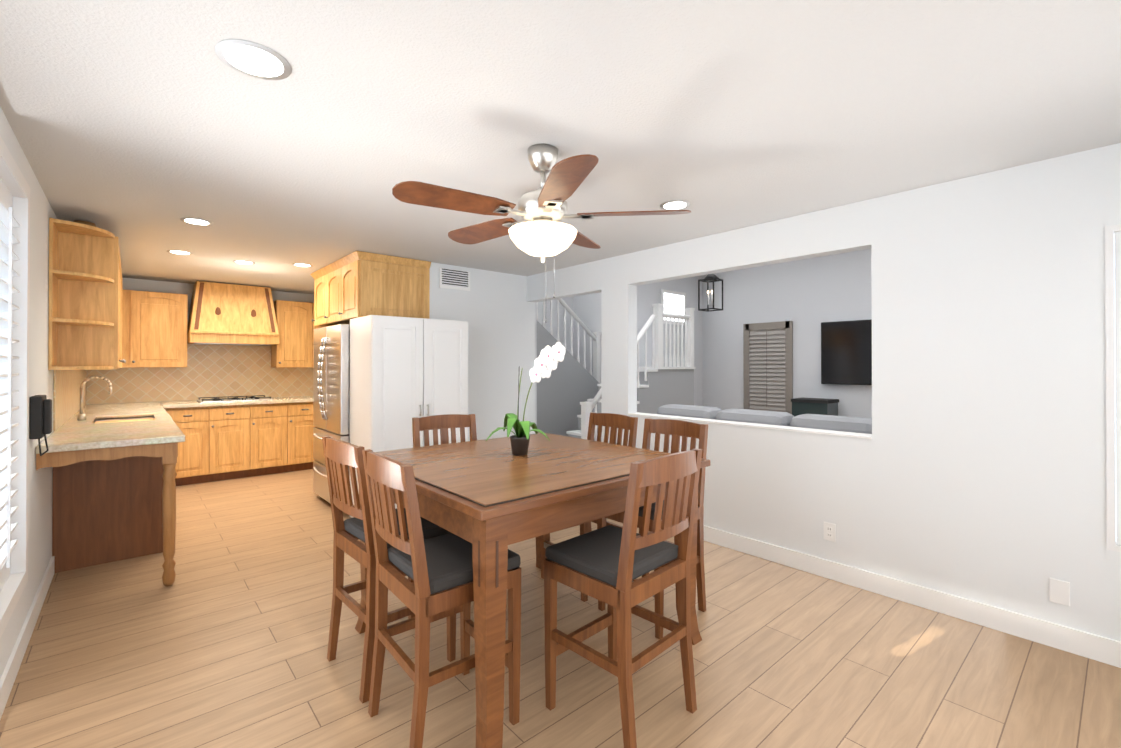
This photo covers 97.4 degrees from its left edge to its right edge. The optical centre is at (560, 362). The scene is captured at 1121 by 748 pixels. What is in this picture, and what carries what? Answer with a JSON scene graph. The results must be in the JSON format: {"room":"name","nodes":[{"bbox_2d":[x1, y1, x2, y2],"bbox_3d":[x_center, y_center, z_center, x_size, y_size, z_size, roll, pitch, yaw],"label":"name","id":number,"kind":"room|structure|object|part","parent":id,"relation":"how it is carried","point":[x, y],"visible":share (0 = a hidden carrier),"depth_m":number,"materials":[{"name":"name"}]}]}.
{"room":"kitchen","nodes":[
{"label":"kitchen","id":0,"kind":"room"},
{"bbox_2d":[0,107,56,678],"bbox_3d":[-2.605,0.192,2.300,0.120,2.400,8.710,0,0,-41],"label":"wall","id":1,"kind":"structure","parent":0,"point":[40,486],"depth_m":2.70,"materials":[{"name":"white paint"}]},
{"bbox_2d":[0,136,29,637],"bbox_3d":[-1.666,0.096,1.282,0.103,1.852,2.672,0,0,-41],"label":"window shutter","id":2,"kind":"object","parent":1,"relation":"attached to","point":[14,310],"visible":1,"depth_m":2.20,"materials":[{"name":"white wood"}]},
{"bbox_2d":[0,556,54,719],"bbox_3d":[-1.573,1.329,1.210,0.014,0.115,5.480,0,0,-41],"label":"baseboard","id":3,"kind":"structure","parent":1,"relation":"attached to","point":[8,677],"depth_m":2.35,"materials":[{"name":"white"}]},
{"bbox_2d":[29,395,51,455],"bbox_3d":[-2.737,0.336,2.602,0.075,0.323,0.180,0,0,-41],"label":"phone","id":4,"kind":"object","parent":1,"relation":"attached to","point":[40,419],"visible":1,"depth_m":2.54,"materials":[{"name":"black plastic"}]},
{"bbox_2d":[53,370,88,430],"bbox_3d":[-4.354,0.256,4.408,0.008,0.414,2.987,0,0,-41],"label":"tile backsplash","id":5,"kind":"structure","parent":1,"relation":"attached to","point":[66,391],"depth_m":3.92,"materials":[{"name":"beige tile"}]},
{"bbox_2d":[48,218,125,369],"bbox_3d":[-4.025,-0.421,4.293,0.347,0.950,2.935,0,0,-41],"label":"corner shelf","id":6,"kind":"object","parent":1,"relation":"attached to","point":[85,298],"visible":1,"depth_m":3.38,"materials":[{"name":"brown wood"}]},
{"bbox_2d":[73,220,95,226],"bbox_3d":[-3.365,-0.946,3.482,0.132,0.086,0.132,0,0,-41],"label":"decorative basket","id":7,"kind":"object","parent":6,"relation":"on","point":[86,223],"visible":0.25,"depth_m":3.45,"materials":[{"name":"brown wicker"}]},
{"bbox_2d":[108,278,313,403],"bbox_3d":[-4.353,0.216,6.474,2.730,2.400,0.120,0,0,-41],"label":"wall","id":8,"kind":"structure","parent":0,"point":[155,286],"depth_m":6.07,"materials":[{"name":"ceramic tile"},{"name":"paint"}]},
{"bbox_2d":[122,290,187,366],"bbox_3d":[-4.764,-0.378,5.785,0.594,0.870,0.377,0,0,-41],"label":"upper cabinet","id":9,"kind":"object","parent":8,"relation":"attached to","point":[154,328],"visible":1,"depth_m":5.66,"materials":[{"name":"brown wood"}]},
{"bbox_2d":[89,344,313,403],"bbox_3d":[-4.343,0.125,6.394,2.572,0.699,0.008,0,0,-41],"label":"tile backsplash","id":10,"kind":"structure","parent":8,"relation":"attached to","point":[224,371],"depth_m":6.27,"materials":[{"name":"beige tile"}]},
{"bbox_2d":[187,281,279,345],"bbox_3d":[-4.128,-0.598,6.221,0.920,0.745,0.557,0,0,-41],"label":"range hood","id":11,"kind":"object","parent":8,"relation":"attached to","point":[227,314],"visible":0.94,"depth_m":6.05,"materials":[{"name":"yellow wood"}]},
{"bbox_2d":[271,300,315,367],"bbox_3d":[-3.544,-0.377,6.849,0.772,0.890,0.377,0,0,-41],"label":"upper cabinet","id":12,"kind":"object","parent":8,"relation":"attached to","point":[296,328],"visible":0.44,"depth_m":6.62,"materials":[{"name":"brown wood"}]},
{"bbox_2d":[429,262,534,440],"bbox_3d":[-0.828,0.209,5.329,1.320,2.400,0.137,0,0,-41],"label":"wall","id":13,"kind":"structure","parent":0,"point":[495,310],"depth_m":5.34,"materials":[{"name":"white paint"}]},
{"bbox_3d":[-1.078,-0.847,5.036,0.350,0.200,0.013,0,0,-41],"label":"air vent grille","id":14,"kind":"part","parent":13,"relation":"part of","materials":[{"name":"white metal"}]},
{"bbox_2d":[535,302,538,433],"bbox_3d":[-0.696,-0.235,6.275,0.121,3.300,1.110,0,0,-41],"label":"wall","id":15,"kind":"structure","parent":0,"point":[535,302],"depth_m":5.89,"materials":[{"name":"white paint"}]},
{"bbox_2d":[539,296,574,357],"bbox_3d":[-0.453,-0.229,7.328,1.871,3.300,0.120,0,0,-41],"label":"wall","id":16,"kind":"structure","parent":0,"point":[570,301],"depth_m":7.66,"materials":[{"name":"white paint"}]},
{"bbox_2d":[0,469,1120,747],"bbox_3d":[0.222,1.436,4.756,7.980,0.060,9.070,0,0,-41],"label":"floor","id":17,"kind":"structure","parent":0,"point":[222,641],"depth_m":2.25,"materials":[{"name":"brown wood"}]},
{"bbox_2d":[35,376,190,585],"bbox_3d":[-3.840,0.758,4.311,0.660,1.291,3.804,0,0,-41],"label":"countertop","id":18,"kind":"structure","parent":17,"relation":"on","point":[121,471],"depth_m":3.40,"materials":[{"name":"brown wood"}]},
{"bbox_2d":[191,395,314,483],"bbox_3d":[-3.884,0.925,6.341,1.942,0.980,0.684,0,0,-41],"label":"base cabinets","id":19,"kind":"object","parent":17,"relation":"on","point":[235,437],"depth_m":6.04,"materials":[{"name":"brown wood"}]},
{"bbox_2d":[313,324,349,503],"bbox_3d":[-2.018,0.520,5.033,0.845,1.745,0.898,0,0,-41],"label":"refrigerator","id":20,"kind":"object","parent":17,"relation":"on","point":[331,403],"visible":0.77,"depth_m":4.72,"materials":[{"name":"silver metal"}]},
{"bbox_2d":[322,436,455,703],"bbox_3d":[-0.800,0.866,2.310,0.495,1.052,0.446,0,0,-41],"label":"chair","id":21,"kind":"object","parent":17,"relation":"on","point":[340,456],"visible":0.54,"depth_m":2.16,"materials":[{"name":"brown wood"}]},
{"bbox_2d":[349,315,467,517],"bbox_3d":[-1.395,0.505,4.585,0.910,1.800,0.583,0,0,-41],"label":"pantry","id":22,"kind":"object","parent":17,"relation":"on","point":[404,371],"visible":0.69,"depth_m":4.32,"materials":[{"name":"white wood"}]},
{"bbox_2d":[362,449,520,747],"bbox_3d":[-0.466,0.864,1.925,0.493,1.052,0.442,0,0,-41],"label":"chair","id":23,"kind":"object","parent":17,"relation":"on","point":[438,570],"visible":0.88,"depth_m":1.79,"materials":[{"name":"brown wood"}]},
{"bbox_2d":[412,414,476,447],"bbox_3d":[-0.639,0.871,3.073,0.430,1.052,0.487,0,0,-35],"label":"chair","id":24,"kind":"object","parent":17,"relation":"on","point":[442,423],"visible":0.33,"depth_m":3.25,"materials":[{"name":"brown wood"}]},
{"bbox_2d":[355,433,710,747],"bbox_3d":[-0.183,0.937,2.530,1.340,0.912,1.320,0,0,-41],"label":"dining table","id":25,"kind":"object","parent":17,"relation":"on","point":[490,500],"visible":0.6,"depth_m":1.93,"materials":[{"name":"brown wood"}]},
{"bbox_2d":[486,342,565,455],"bbox_3d":[-0.186,0.184,2.596,0.409,0.592,0.263,0,0,-41],"label":"orchid pot","id":26,"kind":"object","parent":25,"relation":"on","point":[548,359],"visible":1,"depth_m":2.56,"materials":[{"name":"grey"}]},
{"bbox_2d":[540,412,637,601],"bbox_3d":[0.181,0.871,3.178,0.495,1.052,0.446,0,0,-41],"label":"chair","id":27,"kind":"object","parent":17,"relation":"on","point":[620,422],"visible":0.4,"depth_m":3.26,"materials":[{"name":"wood"},{"name":"fabric"}]},
{"bbox_2d":[537,298,695,440],"bbox_3d":[0.573,-0.046,6.497,2.076,2.924,1.420,0,0,-41],"label":"staircase","id":28,"kind":"structure","parent":17,"relation":"on","point":[568,395],"depth_m":6.59,"materials":[{"name":"grey wood"}]},
{"bbox_2d":[544,448,701,747],"bbox_3d":[0.250,0.864,1.975,0.430,1.052,0.487,0,0,-45],"label":"chair","id":29,"kind":"object","parent":17,"relation":"on","point":[608,564],"visible":1,"depth_m":1.87,"materials":[{"name":"wood"},{"name":"fabric"}]},
{"bbox_2d":[597,418,707,638],"bbox_3d":[0.523,0.869,2.787,0.493,1.052,0.442,0,0,-41],"label":"chair","id":30,"kind":"object","parent":17,"relation":"on","point":[677,429],"visible":0.33,"depth_m":2.77,"materials":[{"name":"wood"},{"name":"fabric"}]},
{"bbox_2d":[657,404,871,433],"bbox_3d":[1.765,0.898,4.168,0.970,1.010,2.250,0,0,-41],"label":"sofa","id":31,"kind":"object","parent":17,"relation":"on","point":[841,423],"visible":0.15,"depth_m":3.79,"materials":[{"name":"grey fabric"}]},
{"bbox_2d":[791,397,838,416],"bbox_3d":[3.321,0.946,6.432,0.390,0.940,0.480,0,0,-41],"label":"tank","id":32,"kind":"object","parent":17,"relation":"on","point":[820,406],"visible":0.17,"depth_m":6.32,"materials":[{"name":"black"}]},
{"bbox_2d":[0,0,1120,293],"bbox_3d":[-1.124,-1.030,3.598,4.050,0.060,8.710,0,0,-41],"label":"ceiling","id":33,"kind":"structure","parent":0,"point":[140,128],"depth_m":1.98,"materials":[{"name":"white paint"}]},
{"bbox_2d":[167,250,192,254],"bbox_3d":[-3.433,-0.992,4.444,0.187,0.006,0.187,0,0,25],"label":"recessed light","id":34,"kind":"object","parent":33,"relation":"in","point":[181,252],"depth_m":4.43,"materials":[{"name":"grey plastic"}]},
{"bbox_2d":[180,217,212,225],"bbox_3d":[-2.577,-0.998,3.492,0.187,0.006,0.187,0,0,43],"label":"recessed light","id":35,"kind":"object","parent":33,"relation":"in","point":[196,221],"depth_m":3.48,"materials":[{"name":"grey plastic"}]},
{"bbox_2d":[233,260,254,263],"bbox_3d":[-3.127,-0.990,4.870,0.187,0.006,0.187,0,0,43],"label":"recessed light","id":36,"kind":"object","parent":33,"relation":"in","point":[236,261],"depth_m":4.86,"materials":[{"name":"grey"}]},
{"bbox_2d":[215,39,291,79],"bbox_3d":[-1.024,-1.008,1.649,0.217,0.006,0.217,0,0,25],"label":"recessed light","id":37,"kind":"object","parent":33,"relation":"in","point":[253,59],"depth_m":1.63,"materials":[{"name":"grey plastic"}]},
{"bbox_2d":[292,263,312,266],"bbox_3d":[-2.622,-0.989,5.004,0.187,0.006,0.187,0,0,28],"label":"recessed light","id":38,"kind":"object","parent":33,"relation":"in","point":[295,264],"depth_m":5.01,"materials":[{"name":"grey plastic"}]},
{"bbox_2d":[392,144,690,322],"bbox_3d":[-0.124,-0.593,2.341,1.308,0.822,1.302,0,0,-41],"label":"ceiling fan","id":39,"kind":"object","parent":33,"relation":"hanging from","point":[541,230],"visible":1,"depth_m":2.22,"materials":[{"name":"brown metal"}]},
{"bbox_2d":[660,200,689,209],"bbox_3d":[0.730,-1.000,3.138,0.187,0.006,0.187,0,0,10],"label":"recessed light","id":40,"kind":"object","parent":33,"relation":"in","point":[675,204],"depth_m":3.13,"materials":[{"name":"grey"}]},
{"bbox_2d":[575,292,600,375],"bbox_3d":[0.625,-0.229,7.425,0.120,3.300,1.110,0,0,-41],"label":"wall","id":41,"kind":"structure","parent":0,"point":[586,309],"depth_m":7.58,"materials":[{"name":"white paint"}]},
{"bbox_2d":[637,275,702,405],"bbox_3d":[1.624,-0.228,7.480,1.700,3.300,0.120,0,0,-41],"label":"wall","id":42,"kind":"structure","parent":0,"point":[647,294],"depth_m":7.53,"materials":[{"name":"white paint"}]},
{"bbox_2d":[661,289,685,324],"bbox_3d":[1.714,-0.828,7.457,0.600,0.500,0.030,0,0,-41],"label":"window","id":43,"kind":"structure","parent":42,"relation":"in","point":[673,302],"depth_m":7.43,"materials":[{"name":"white glass"}]},
{"bbox_2d":[702,249,871,417],"bbox_3d":[3.088,-0.230,7.184,0.120,3.300,8.590,0,0,-41],"label":"wall","id":44,"kind":"structure","parent":0,"point":[808,296],"depth_m":6.88,"materials":[{"name":"white paint"}]},
{"bbox_2d":[743,321,792,413],"bbox_3d":[3.002,0.100,7.154,0.040,1.360,0.720,0,0,-41],"label":"window shutter","id":45,"kind":"object","parent":44,"relation":"attached to","point":[768,364],"visible":0.98,"depth_m":7.13,"materials":[{"name":"beige wood"}]},
{"bbox_2d":[821,319,871,384],"bbox_3d":[3.963,-0.127,6.043,0.053,0.820,1.440,0,0,-41],"label":"wall-mounted tv","id":46,"kind":"object","parent":44,"relation":"attached to","point":[846,352],"visible":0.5,"depth_m":6.33,"materials":[{"name":"black"}]},
{"bbox_2d":[527,143,1120,641],"bbox_3d":[0.357,-0.243,4.884,0.120,3.300,8.470,0,0,-41],"label":"wall","id":47,"kind":"structure","parent":0,"point":[973,467],"depth_m":2.71,"materials":[{"name":"white paint"}]},
{"bbox_2d":[627,412,871,438],"bbox_3d":[1.307,0.465,3.791,0.144,0.012,1.960,0,0,-41],"label":"sill","id":48,"kind":"structure","parent":47,"relation":"on","point":[827,432],"depth_m":3.58,"materials":[{"name":"white paint"}]},
{"bbox_2d":[824,522,835,541],"bbox_3d":[1.742,1.097,3.190,0.007,0.116,0.072,0,0,-41],"label":"outlet","id":49,"kind":"object","parent":47,"relation":"attached to","point":[829,531],"visible":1,"depth_m":3.19,"materials":[{"name":"white plastic"}]},
{"bbox_2d":[704,525,1120,667],"bbox_3d":[1.739,1.340,3.188,0.014,0.115,4.110,0,0,-41],"label":"baseboard","id":50,"kind":"structure","parent":47,"relation":"attached to","point":[1082,643],"depth_m":2.75,"materials":[{"name":"white"}]},
{"bbox_2d":[1049,578,1069,605],"bbox_3d":[2.431,1.118,2.400,0.005,0.116,0.072,0,0,-41],"label":"electrical outlet plate","id":51,"kind":"object","parent":47,"relation":"attached to","point":[1059,591],"visible":1,"depth_m":2.40,"materials":[{"name":"white plastic"}]},
{"bbox_2d":[1105,224,1120,551],"bbox_3d":[2.807,0.116,2.019,0.093,1.500,0.765,0,0,-41],"label":"window","id":52,"kind":"structure","parent":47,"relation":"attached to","point":[1113,370],"depth_m":2.27,"materials":[{"name":"white"}]},
{"bbox_3d":[1.749,-1.916,6.106,3.570,0.060,8.710,0,0,-41],"label":"ceiling","id":53,"kind":"structure","parent":0,"visible":0},
{"bbox_2d":[698,274,722,311],"bbox_3d":[1.561,-1.217,5.123,0.200,1.350,0.200,0,0,-41],"label":"pendant lantern","id":54,"kind":"object","parent":53,"relation":"hanging from","point":[709,278],"visible":0.83,"depth_m":5.12,"materials":[{"name":"black metal"}]},
{"bbox_3d":[-2.328,0.214,6.137,0.120,2.400,3.050,0,0,-41],"label":"wall","id":55,"kind":"structure","parent":0,"visible":0},
{"bbox_2d":[310,251,430,328],"bbox_3d":[-2.026,0.212,5.149,0.716,2.393,1.495,0,0,-41],"label":"upper cabinet","id":56,"kind":"object","parent":55,"relation":"attached to","point":[355,284],"visible":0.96,"depth_m":4.67,"materials":[{"name":"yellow wood"}]},
{"label":"outside","id":57,"kind":"structure","parent":0,"visible":0},
{"bbox_2d":[1114,235,1115,464],"bbox_3d":[3.478,-0.006,2.588,0.010,3.200,1.150,0,0,-41],"label":"sky","id":58,"kind":"structure","parent":57,"point":[1114,308],"depth_m":2.87,"materials":[{"name":"white"}]}
]}

